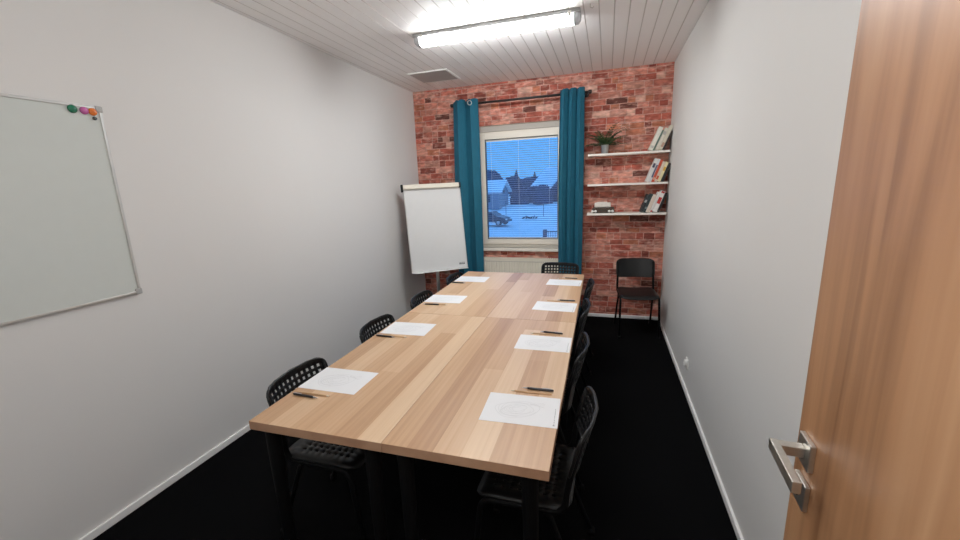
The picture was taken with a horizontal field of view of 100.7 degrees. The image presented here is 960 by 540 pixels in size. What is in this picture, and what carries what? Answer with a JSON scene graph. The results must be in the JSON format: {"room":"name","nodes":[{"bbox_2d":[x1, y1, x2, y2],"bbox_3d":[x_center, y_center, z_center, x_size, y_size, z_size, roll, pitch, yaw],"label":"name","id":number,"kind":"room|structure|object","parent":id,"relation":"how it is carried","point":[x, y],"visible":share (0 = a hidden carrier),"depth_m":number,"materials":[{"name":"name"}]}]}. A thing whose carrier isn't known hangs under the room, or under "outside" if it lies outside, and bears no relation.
{"room":"meeting room","nodes":[
{"label":"meeting room","id":0,"kind":"room"},
{"bbox_2d":[0,0,426,539],"bbox_3d":[-1.734,-0.251,2.564,0.150,2.786,6.344,2,13,17],"label":"wall","id":1,"kind":"structure","parent":0,"point":[260,171],"depth_m":2.36,"materials":[{"name":"white paint"}]},
{"bbox_2d":[0,93,142,325],"bbox_3d":[-1.997,-0.204,1.444,0.022,0.930,1.228,2,13,17],"label":"whiteboard","id":2,"kind":"object","parent":1,"relation":"attached to","point":[65,243],"visible":0.98,"depth_m":1.77,"materials":[{"name":"plastic"}]},
{"bbox_2d":[67,104,77,112],"bbox_3d":[-1.857,-0.735,1.813,0.012,0.037,0.037,2,13,17],"label":"magnet","id":3,"kind":"object","parent":2,"relation":"attached to","point":[71,108],"visible":1,"depth_m":1.81,"materials":[{"name":"teal plastic"}]},
{"bbox_2d":[79,107,88,113],"bbox_3d":[-1.844,-0.743,1.854,0.012,0.034,0.034,2,13,17],"label":"magnet","id":4,"kind":"object","parent":2,"relation":"attached to","point":[83,110],"visible":1,"depth_m":1.85,"materials":[{"name":"pink plastic"}]},
{"bbox_2d":[88,108,96,115],"bbox_3d":[-1.834,-0.749,1.885,0.012,0.034,0.034,2,13,17],"label":"magnet","id":5,"kind":"object","parent":2,"relation":"attached to","point":[92,111],"visible":1,"depth_m":1.88,"materials":[{"name":"orange plastic"}]},
{"bbox_2d":[78,424,250,539],"bbox_3d":[-1.447,0.981,3.320,0.014,0.042,4.748,2,13,17],"label":"baseboard","id":6,"kind":"structure","parent":1,"relation":"attached to","point":[107,524],"depth_m":2.23,"materials":[{"name":"white"}]},
{"bbox_2d":[93,316,737,539],"bbox_3d":[-0.191,1.213,2.398,3.276,0.120,6.344,2,13,17],"label":"floor","id":7,"kind":"structure","parent":0,"point":[645,471],"depth_m":2.19,"materials":[{"name":"black carpet"}]},
{"bbox_2d":[266,357,397,539],"bbox_3d":[-0.690,0.871,1.963,0.496,0.767,0.417,1,13,16],"label":"chair","id":8,"kind":"object","parent":7,"relation":"on","point":[296,453],"visible":0.34,"depth_m":1.82,"materials":[{"name":"black plastic"}]},
{"bbox_2d":[249,312,486,539],"bbox_3d":[-0.422,0.821,2.216,0.589,0.740,1.391,1,13,17],"label":"table","id":9,"kind":"object","parent":7,"relation":"on","point":[405,368],"visible":0.81,"depth_m":1.68,"materials":[{"name":"brown wood"}]},
{"bbox_2d":[293,392,316,397],"bbox_3d":[-0.764,0.549,1.740,0.136,0.013,0.011,2,13,19],"label":"pen","id":10,"kind":"object","parent":9,"relation":"on","point":[294,393],"visible":1,"depth_m":1.74,"materials":[{"name":"black plastic"}]},
{"bbox_2d":[296,391,327,396],"bbox_3d":[-0.738,0.547,1.758,0.175,0.007,0.007,2,13,17],"label":"pencil","id":11,"kind":"object","parent":9,"relation":"on","point":[296,391],"visible":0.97,"depth_m":1.76,"materials":[{"name":"brown wood"}]},
{"bbox_2d":[299,367,377,394],"bbox_3d":[-0.666,0.521,1.885,0.297,0.001,0.210,2,13,17],"label":"paper sheet","id":12,"kind":"object","parent":9,"relation":"on","point":[345,381],"visible":1,"depth_m":1.88,"materials":[{"name":"white paper"}]},
{"bbox_2d":[376,334,392,337],"bbox_3d":[-0.572,0.400,2.409,0.136,0.013,0.011,2,13,20],"label":"pen","id":13,"kind":"object","parent":9,"relation":"on","point":[380,335],"visible":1,"depth_m":2.41,"materials":[{"name":"black plastic"}]},
{"bbox_2d":[380,322,435,335],"bbox_3d":[-0.455,0.374,2.541,0.297,0.001,0.210,1,12,15],"label":"paper sheet","id":14,"kind":"object","parent":9,"relation":"on","point":[403,328],"visible":1,"depth_m":2.53,"materials":[{"name":"white paper"}]},
{"bbox_2d":[359,314,394,343],"bbox_3d":[-0.481,0.718,2.646,0.496,0.767,0.417,2,13,17],"label":"chair","id":15,"kind":"object","parent":7,"relation":"on","point":[363,333],"visible":0.23,"depth_m":2.66,"materials":[{"name":"black plastic"}]},
{"bbox_2d":[410,290,432,309],"bbox_3d":[-0.274,0.580,3.257,0.496,0.767,0.417,1,13,16],"label":"chair","id":16,"kind":"object","parent":7,"relation":"on","point":[415,299],"visible":0.18,"depth_m":3.27,"materials":[{"name":"black plastic"}]},
{"bbox_2d":[400,182,467,291],"bbox_3d":[-0.544,-0.201,4.819,0.714,1.663,0.576,-6,13,-18],"label":"flipchart","id":17,"kind":"object","parent":7,"relation":"on","point":[434,215],"visible":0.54,"depth_m":4.67,"materials":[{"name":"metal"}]},
{"bbox_2d":[415,267,467,273],"bbox_3d":[-0.442,0.009,4.686,0.634,0.022,0.047,-6,13,-18],"label":"tray","id":18,"kind":"object","parent":17,"relation":"on","point":[436,269],"depth_m":4.68,"materials":[{"name":"metal"}]},
{"bbox_2d":[446,272,462,285],"bbox_3d":[-0.049,0.429,3.925,0.496,0.767,0.417,2,13,19],"label":"chair","id":19,"kind":"object","parent":7,"relation":"on","point":[449,280],"visible":0.13,"depth_m":3.96,"materials":[{"name":"black plastic"}]},
{"bbox_2d":[409,271,522,316],"bbox_3d":[-0.026,0.529,3.519,0.589,0.740,1.391,1,13,17],"label":"table","id":20,"kind":"object","parent":7,"relation":"on","point":[482,298],"visible":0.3,"depth_m":3.28,"materials":[{"name":"brown wood"}]},
{"bbox_2d":[424,295,466,302],"bbox_3d":[-0.271,0.231,3.182,0.297,0.001,0.210,1,12,15],"label":"paper sheet","id":21,"kind":"object","parent":20,"relation":"on","point":[434,298],"visible":1,"depth_m":3.17,"materials":[{"name":"white paper"}]},
{"bbox_2d":[455,276,489,281],"bbox_3d":[-0.073,0.087,3.821,0.297,0.001,0.210,1,12,16],"label":"paper sheet","id":22,"kind":"object","parent":20,"relation":"on","point":[462,278],"visible":1,"depth_m":3.82,"materials":[{"name":"white paper"}]},
{"bbox_2d":[381,317,575,539],"bbox_3d":[0.144,0.835,2.048,0.589,0.740,1.391,1,13,17],"label":"table","id":23,"kind":"object","parent":7,"relation":"on","point":[443,425],"visible":0.84,"depth_m":1.53,"materials":[{"name":"brown wood"}]},
{"bbox_2d":[479,392,560,428],"bbox_3d":[0.164,0.553,1.586,0.297,0.001,0.210,1,12,15],"label":"paper sheet","id":24,"kind":"object","parent":23,"relation":"on","point":[499,407],"visible":1,"depth_m":1.57,"materials":[{"name":"white paper"}]},
{"bbox_2d":[511,390,551,394],"bbox_3d":[0.218,0.523,1.704,0.175,0.007,0.006,1,12,15],"label":"pencil","id":25,"kind":"object","parent":23,"relation":"on","point":[511,390],"visible":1,"depth_m":1.70,"materials":[{"name":"brown wood"}]},
{"bbox_2d":[522,387,553,391],"bbox_3d":[0.251,0.515,1.722,0.136,0.013,0.011,1,12,16],"label":"pen","id":26,"kind":"object","parent":23,"relation":"on","point":[529,388],"visible":1,"depth_m":1.72,"materials":[{"name":"black plastic"}]},
{"bbox_2d":[514,334,571,352],"bbox_3d":[0.357,0.409,2.231,0.297,0.001,0.210,1,13,16],"label":"paper sheet","id":27,"kind":"object","parent":23,"relation":"on","point":[530,342],"visible":1,"depth_m":2.22,"materials":[{"name":"white paper"}]},
{"bbox_2d":[532,333,559,335],"bbox_3d":[0.386,0.379,2.354,0.175,0.007,0.007,1,12,16],"label":"pencil","id":28,"kind":"object","parent":23,"relation":"on","point":[532,333],"visible":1,"depth_m":2.35,"materials":[{"name":"brown wood"}]},
{"bbox_2d":[541,331,562,333],"bbox_3d":[0.425,0.371,2.368,0.136,0.013,0.011,3,13,23],"label":"pen","id":29,"kind":"object","parent":23,"relation":"on","point":[541,331],"visible":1,"depth_m":2.36,"materials":[{"name":"black plastic"}]},
{"bbox_2d":[487,273,583,421],"bbox_3d":[0.540,0.544,3.351,0.589,0.740,1.391,1,13,17],"label":"table","id":30,"kind":"object","parent":7,"relation":"on","point":[519,301],"visible":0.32,"depth_m":3.11,"materials":[{"name":"brown wood"}]},
{"bbox_2d":[532,301,576,311],"bbox_3d":[0.543,0.264,2.882,0.297,0.001,0.210,2,13,19],"label":"paper sheet","id":31,"kind":"object","parent":30,"relation":"on","point":[540,305],"visible":1,"depth_m":2.87,"materials":[{"name":"white paper"}]},
{"bbox_2d":[546,279,581,285],"bbox_3d":[0.755,0.112,3.560,0.297,0.001,0.210,2,13,19],"label":"paper sheet","id":32,"kind":"object","parent":30,"relation":"on","point":[551,281],"visible":1,"depth_m":3.55,"materials":[{"name":"white paper"}]},
{"bbox_2d":[474,386,598,539],"bbox_3d":[0.234,0.895,1.683,0.496,0.767,0.417,2,13,17],"label":"chair","id":33,"kind":"object","parent":7,"relation":"on","point":[570,459],"visible":0.78,"depth_m":1.57,"materials":[{"name":"black plastic"}]},
{"bbox_2d":[541,262,578,273],"bbox_3d":[0.810,0.340,4.194,0.417,0.767,0.496,2,13,20],"label":"chair","id":34,"kind":"object","parent":7,"relation":"on","point":[559,264],"visible":0.25,"depth_m":4.33,"materials":[{"name":"black plastic"}]},
{"bbox_2d":[558,332,589,491],"bbox_3d":[0.373,0.758,2.305,0.496,0.767,0.417,2,13,18],"label":"chair","id":35,"kind":"object","parent":7,"relation":"on","point":[584,341],"visible":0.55,"depth_m":2.11,"materials":[{"name":"black plastic"}]},
{"bbox_2d":[569,298,590,412],"bbox_3d":[0.563,0.611,2.964,0.496,0.767,0.417,1,13,16],"label":"chair","id":36,"kind":"object","parent":7,"relation":"on","point":[586,304],"visible":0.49,"depth_m":2.78,"materials":[{"name":"black plastic"}]},
{"bbox_2d":[574,278,594,374],"bbox_3d":[0.765,0.473,3.577,0.496,0.767,0.417,2,13,17],"label":"chair","id":37,"kind":"object","parent":7,"relation":"on","point":[590,283],"visible":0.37,"depth_m":3.40,"materials":[{"name":"black plastic"}]},
{"bbox_2d":[613,258,660,339],"bbox_3d":[1.682,0.292,4.269,0.417,0.767,0.496,1,12,13],"label":"chair","id":38,"kind":"object","parent":7,"relation":"on","point":[625,267],"visible":1,"depth_m":4.37,"materials":[{"name":"black plastic"}]},
{"bbox_2d":[210,0,708,91],"bbox_3d":[-0.297,-1.627,1.794,3.276,0.120,6.344,2,13,17],"label":"ceiling","id":39,"kind":"structure","parent":0,"point":[375,37],"depth_m":3.16,"materials":[{"name":"white wood"}]},
{"bbox_2d":[407,68,460,83],"bbox_3d":[-0.492,-2.082,4.281,0.450,0.010,0.410,2,13,17],"label":"ceiling vent","id":40,"kind":"object","parent":39,"relation":"in","point":[440,75],"visible":1,"depth_m":4.25,"materials":[{"name":"white plastic"}]},
{"bbox_2d":[412,7,580,47],"bbox_3d":[0.100,-1.790,2.970,1.270,0.080,0.136,2,13,17],"label":"ceiling light","id":41,"kind":"object","parent":39,"relation":"attached to","point":[567,17],"visible":1,"depth_m":2.91,"materials":[{"name":"grey plastic"}]},
{"bbox_2d":[413,62,674,316],"bbox_3d":[0.666,-0.844,4.932,2.976,2.786,0.252,2,13,17],"label":"wall","id":42,"kind":"structure","parent":0,"point":[639,98],"depth_m":4.55,"materials":[{"name":"brick"}]},
{"bbox_2d":[479,120,558,247],"bbox_3d":[0.505,-1.008,4.856,1.103,1.480,0.132,2,13,17],"label":"window","id":43,"kind":"structure","parent":42,"relation":"in","point":[544,128],"depth_m":4.86,"materials":[{"name":"beige plastic"}]},
{"bbox_2d":[486,135,557,237],"bbox_3d":[0.510,-0.995,4.874,0.869,1.213,0.022,2,13,17],"label":"blind","id":44,"kind":"object","parent":43,"relation":"attached to","point":[554,136],"visible":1,"depth_m":4.86,"materials":[{"name":"blue"}]},
{"bbox_2d":[483,247,557,251],"bbox_3d":[0.518,-0.257,4.968,1.163,0.035,0.090,2,13,17],"label":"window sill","id":45,"kind":"structure","parent":42,"relation":"attached to","point":[484,248],"depth_m":4.92,"materials":[{"name":"beige plastic"}]},
{"bbox_2d":[484,257,557,272],"bbox_3d":[0.521,0.202,5.019,1.200,0.717,0.090,2,13,17],"label":"radiator","id":46,"kind":"object","parent":42,"relation":"attached to","point":[491,264],"visible":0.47,"depth_m":4.95,"materials":[{"name":"beige metal"}]},
{"bbox_2d":[484,257,557,262],"bbox_3d":[0.508,-0.128,4.949,1.200,0.043,0.090,2,13,17],"label":"grille","id":47,"kind":"object","parent":46,"relation":"attached to","point":[486,259],"depth_m":4.93,"materials":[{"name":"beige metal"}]},
{"bbox_2d":[450,90,591,107],"bbox_3d":[0.438,-1.933,4.533,1.620,0.056,0.156,2,13,17],"label":"curtain rod","id":48,"kind":"object","parent":42,"relation":"attached to","point":[588,92],"visible":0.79,"depth_m":4.44,"materials":[{"name":"black metal"}]},
{"bbox_2d":[453,98,483,275],"bbox_3d":[-0.148,-0.717,4.860,0.346,2.568,0.108,2,13,17],"label":"curtain","id":49,"kind":"object","parent":48,"relation":"hanging from","point":[467,162],"visible":0.62,"depth_m":4.77,"materials":[{"name":"teal fabric"}]},
{"bbox_2d":[558,86,584,309],"bbox_3d":[1.022,-0.684,4.499,0.278,2.568,0.090,2,13,17],"label":"curtain","id":50,"kind":"object","parent":48,"relation":"hanging from","point":[572,100],"visible":0.73,"depth_m":4.42,"materials":[{"name":"teal fabric"}]},
{"bbox_2d":[588,313,657,319],"bbox_3d":[0.677,0.526,5.094,2.976,0.040,0.014,2,13,17],"label":"baseboard","id":51,"kind":"structure","parent":42,"relation":"attached to","point":[589,314],"depth_m":4.76,"materials":[{"name":"white"}]},
{"bbox_2d":[587,211,665,215],"bbox_3d":[1.619,-0.631,4.435,0.818,0.021,0.193,2,13,17],"label":"wall shelf","id":52,"kind":"object","parent":42,"relation":"attached to","point":[659,212],"visible":1,"depth_m":4.35,"materials":[{"name":"white wood"}]},
{"bbox_2d":[591,207,613,212],"bbox_3d":[1.383,-0.676,4.485,0.248,0.062,0.136,2,13,17],"label":"book","id":53,"kind":"object","parent":52,"relation":"on","point":[594,209],"visible":1,"depth_m":4.45,"materials":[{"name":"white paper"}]},
{"bbox_2d":[594,202,610,206],"bbox_3d":[1.384,-0.738,4.485,0.176,0.060,0.080,2,13,17],"label":"book","id":54,"kind":"object","parent":53,"relation":"on","point":[598,204],"visible":1,"depth_m":4.45,"materials":[{"name":"white paper"}]},
{"bbox_2d":[639,194,649,211],"bbox_3d":[1.796,-0.731,4.348,0.094,0.197,0.143,2,13,17],"label":"book","id":55,"kind":"object","parent":52,"relation":"on","point":[645,200],"visible":1,"depth_m":4.29,"materials":[{"name":"black paper"}]},
{"bbox_2d":[643,193,652,211],"bbox_3d":[1.825,-0.732,4.338,0.092,0.200,0.143,2,13,17],"label":"book","id":56,"kind":"object","parent":52,"relation":"on","point":[651,195],"visible":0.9,"depth_m":4.27,"materials":[{"name":"black paper"}]},
{"bbox_2d":[646,194,656,211],"bbox_3d":[1.857,-0.728,4.329,0.098,0.194,0.142,2,13,17],"label":"book","id":57,"kind":"object","parent":52,"relation":"on","point":[654,195],"visible":0.87,"depth_m":4.26,"materials":[{"name":"beige paper"}]},
{"bbox_2d":[650,192,659,212],"bbox_3d":[1.891,-0.739,4.316,0.095,0.218,0.143,2,13,17],"label":"book","id":58,"kind":"object","parent":52,"relation":"on","point":[657,193],"visible":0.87,"depth_m":4.25,"materials":[{"name":"beige paper"}]},
{"bbox_2d":[652,190,664,211],"bbox_3d":[1.927,-0.744,4.303,0.118,0.232,0.143,2,13,17],"label":"book","id":59,"kind":"object","parent":52,"relation":"on","point":[662,193],"visible":0.91,"depth_m":4.24,"materials":[{"name":"white paper"}]},
{"bbox_2d":[657,192,666,211],"bbox_3d":[1.959,-0.732,4.295,0.094,0.209,0.142,2,13,17],"label":"book","id":60,"kind":"object","parent":52,"relation":"on","point":[665,194],"visible":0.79,"depth_m":4.23,"materials":[{"name":"paper"}]},
{"bbox_2d":[587,182,667,185],"bbox_3d":[1.607,-0.944,4.369,0.818,0.021,0.193,2,13,17],"label":"wall shelf","id":61,"kind":"object","parent":42,"relation":"attached to","point":[642,183],"visible":1,"depth_m":4.28,"materials":[{"name":"white wood"}]},
{"bbox_2d":[645,158,657,181],"bbox_3d":[1.834,-1.066,4.260,0.113,0.245,0.143,2,13,17],"label":"book","id":62,"kind":"object","parent":61,"relation":"on","point":[655,160],"visible":0.91,"depth_m":4.20,"materials":[{"name":"white paper"}]},
{"bbox_2d":[649,159,660,181],"bbox_3d":[1.861,-1.061,4.253,0.102,0.236,0.143,2,13,17],"label":"book","id":63,"kind":"object","parent":61,"relation":"on","point":[658,161],"visible":0.8,"depth_m":4.19,"materials":[{"name":"white paper"}]},
{"bbox_2d":[652,159,662,181],"bbox_3d":[1.886,-1.058,4.245,0.103,0.231,0.143,2,13,17],"label":"book","id":64,"kind":"object","parent":61,"relation":"on","point":[661,160],"visible":0.8,"depth_m":4.18,"materials":[{"name":"red paper"}]},
{"bbox_2d":[654,161,664,181],"bbox_3d":[1.911,-1.047,4.240,0.097,0.210,0.143,2,13,17],"label":"book","id":65,"kind":"object","parent":61,"relation":"on","point":[663,162],"visible":0.8,"depth_m":4.18,"materials":[{"name":"beige paper"}]},
{"bbox_2d":[658,162,668,181],"bbox_3d":[1.939,-1.044,4.231,0.096,0.206,0.143,2,13,17],"label":"book","id":66,"kind":"object","parent":61,"relation":"on","point":[666,163],"visible":0.84,"depth_m":4.17,"materials":[{"name":"yellow paper"}]},
{"bbox_2d":[661,163,670,181],"bbox_3d":[1.966,-1.036,4.225,0.091,0.192,0.142,2,13,17],"label":"book","id":67,"kind":"object","parent":61,"relation":"on","point":[669,164],"visible":0.82,"depth_m":4.16,"materials":[{"name":"black paper"}]},
{"bbox_2d":[588,150,669,156],"bbox_3d":[1.595,-1.258,4.302,0.818,0.021,0.193,2,13,17],"label":"wall shelf","id":68,"kind":"object","parent":42,"relation":"attached to","point":[657,151],"visible":1,"depth_m":4.24,"materials":[{"name":"white wood"}]},
{"bbox_2d":[586,122,626,153],"bbox_3d":[1.355,-1.405,4.261,0.456,0.300,0.407,2,13,17],"label":"potted fern","id":69,"kind":"object","parent":68,"relation":"on","point":[604,140],"visible":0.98,"depth_m":4.27,"materials":[{"name":"plant"}]},
{"bbox_2d":[648,126,662,150],"bbox_3d":[1.845,-1.376,4.187,0.131,0.239,0.143,2,13,17],"label":"book","id":70,"kind":"object","parent":68,"relation":"on","point":[659,130],"visible":0.91,"depth_m":4.13,"materials":[{"name":"white paper"}]},
{"bbox_2d":[652,130,663,150],"bbox_3d":[1.869,-1.358,4.184,0.096,0.203,0.142,2,13,17],"label":"book","id":71,"kind":"object","parent":68,"relation":"on","point":[662,130],"visible":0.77,"depth_m":4.12,"materials":[{"name":"paper"}]},
{"bbox_2d":[655,128,668,150],"bbox_3d":[1.898,-1.367,4.172,0.117,0.223,0.143,2,13,17],"label":"book","id":72,"kind":"object","parent":68,"relation":"on","point":[665,129],"visible":0.84,"depth_m":4.11,"materials":[{"name":"beige paper"}]},
{"bbox_2d":[658,125,672,149],"bbox_3d":[1.937,-1.378,4.157,0.128,0.249,0.143,2,13,17],"label":"book","id":73,"kind":"object","parent":68,"relation":"on","point":[670,127],"visible":0.84,"depth_m":4.09,"materials":[{"name":"beige paper"}]},
{"bbox_2d":[662,131,672,149],"bbox_3d":[1.954,-1.349,4.159,0.094,0.190,0.142,2,13,17],"label":"book","id":74,"kind":"object","parent":68,"relation":"on","point":[671,132],"visible":0.73,"depth_m":4.10,"materials":[{"name":"black paper"}]},
{"bbox_2d":[601,145,608,153],"bbox_3d":[1.366,-1.318,4.350,0.090,0.094,0.090,2,13,17],"label":"pot","id":75,"kind":"object","parent":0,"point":[604,148],"depth_m":4.32,"materials":[{"name":"ceramic"}]},
{"bbox_2d":[660,0,861,539],"bbox_3d":[1.247,-0.163,1.627,0.150,2.786,6.344,2,13,17],"label":"wall","id":76,"kind":"structure","parent":0,"point":[761,87],"depth_m":1.76,"materials":[{"name":"grey paint"}]},
{"bbox_2d":[683,357,688,369],"bbox_3d":[1.574,0.712,3.043,0.026,0.076,0.076,2,13,17],"label":"wall socket","id":77,"kind":"object","parent":76,"relation":"attached to","point":[685,361],"visible":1,"depth_m":3.02,"materials":[{"name":"white plastic"}]},
{"bbox_2d":[660,320,743,539],"bbox_3d":[1.378,1.065,2.433,0.014,0.042,4.748,2,13,17],"label":"baseboard","id":78,"kind":"structure","parent":76,"relation":"attached to","point":[735,525],"depth_m":2.33,"materials":[{"name":"white"}]},
{"bbox_3d":[-0.812,0.191,0.325,2.976,2.786,0.120,2,13,17],"label":"wall","id":79,"kind":"structure","parent":0,"visible":0},
{"bbox_2d":[768,0,959,539],"bbox_3d":[0.556,0.486,0.519,0.110,2.012,0.879,3,13,21],"label":"door","id":80,"kind":"structure","parent":79,"relation":"in","point":[876,451],"depth_m":0.61,"materials":[{"name":"brown wood"}]},
{"label":"outside","id":81,"kind":"structure","parent":0,"visible":0},
{"bbox_2d":[489,194,556,236],"bbox_3d":[3.342,-9.281,59.830,90.000,4.717,106.700,2,13,17],"label":"snowy ground","id":82,"kind":"structure","parent":81,"point":[513,228],"depth_m":42.11,"materials":[{"name":"white snow"}]},
{"bbox_2d":[487,170,502,179],"bbox_3d":[2.324,-19.030,87.302,7.524,5.999,3.137,2,13,17],"label":"bare tree","id":83,"kind":"object","parent":82,"relation":"on","point":[490,175],"visible":0.27,"depth_m":85.97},
{"bbox_2d":[488,180,511,208],"bbox_3d":[-1.685,-12.108,62.258,12.000,4.800,8.500,1,12,15],"label":"house","id":84,"kind":"structure","parent":82,"relation":"on","point":[504,187],"depth_m":58.60,"materials":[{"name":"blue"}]},
{"bbox_2d":[489,211,511,225],"bbox_3d":[1.157,-5.550,42.416,4.263,1.465,1.780,5,14,29],"label":"car","id":85,"kind":"object","parent":82,"relation":"on","point":[494,216],"visible":0.52,"depth_m":41.37,"materials":[{"name":"grey paint"}]},
{"bbox_2d":[509,169,520,195],"bbox_3d":[7.402,-17.628,80.560,3.309,5.600,3.396,2,13,17],"label":"conifer","id":86,"kind":"object","parent":82,"relation":"on","point":[516,177],"visible":0.52,"depth_m":80.16,"materials":[{"name":"blue plant"}]},
{"bbox_2d":[506,176,526,193],"bbox_3d":[7.484,-19.143,90.155,7.672,4.315,3.183,2,13,17],"label":"bare tree","id":87,"kind":"object","parent":82,"relation":"on","point":[522,181],"visible":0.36,"depth_m":88.97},
{"bbox_2d":[510,188,528,203],"bbox_3d":[6.432,-12.049,65.054,3.187,2.619,1.908,2,13,17],"label":"house","id":88,"kind":"structure","parent":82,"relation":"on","point":[517,195],"depth_m":64.30,"materials":[{"name":"blue"}]},
{"bbox_2d":[524,176,538,188],"bbox_3d":[12.879,-17.868,84.269,7.712,4.219,3.117,2,13,17],"label":"bare tree","id":89,"kind":"object","parent":82,"relation":"on","point":[529,182],"visible":0.04,"depth_m":84.09,"materials":[{"name":"blue plant"}]},
{"bbox_2d":[526,186,537,202],"bbox_3d":[9.067,-12.740,66.828,3.190,2.828,1.894,2,13,17],"label":"bush","id":90,"kind":"object","parent":82,"relation":"on","point":[530,187],"visible":0.32,"depth_m":66.26,"materials":[{"name":"blue plant"}]},
{"bbox_2d":[533,185,552,203],"bbox_3d":[10.113,-12.159,63.819,3.203,3.079,1.941,2,13,17],"label":"house","id":91,"kind":"structure","parent":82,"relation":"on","point":[538,189],"depth_m":63.12,"materials":[{"name":"blue"}]},
{"bbox_2d":[531,167,556,187],"bbox_3d":[14.199,-16.548,73.348,7.200,6.400,9.000,-6,12,-16],"label":"house","id":92,"kind":"structure","parent":82,"relation":"on","point":[549,169],"depth_m":72.97,"materials":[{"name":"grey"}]},
{"bbox_2d":[543,230,556,236],"bbox_3d":[5.778,-1.498,24.659,3.720,2.006,0.240,2,13,17],"label":"fence","id":93,"kind":"object","parent":82,"relation":"on","point":[544,231],"visible":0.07,"depth_m":24.89,"materials":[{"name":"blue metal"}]},
{"bbox_2d":[551,187,556,200],"bbox_3d":[12.789,-12.529,65.669,3.193,2.626,1.920,2,13,17],"label":"bush","id":94,"kind":"object","parent":82,"relation":"on","point":[553,193],"visible":0.12,"depth_m":65.04,"materials":[{"name":"blue plant"}]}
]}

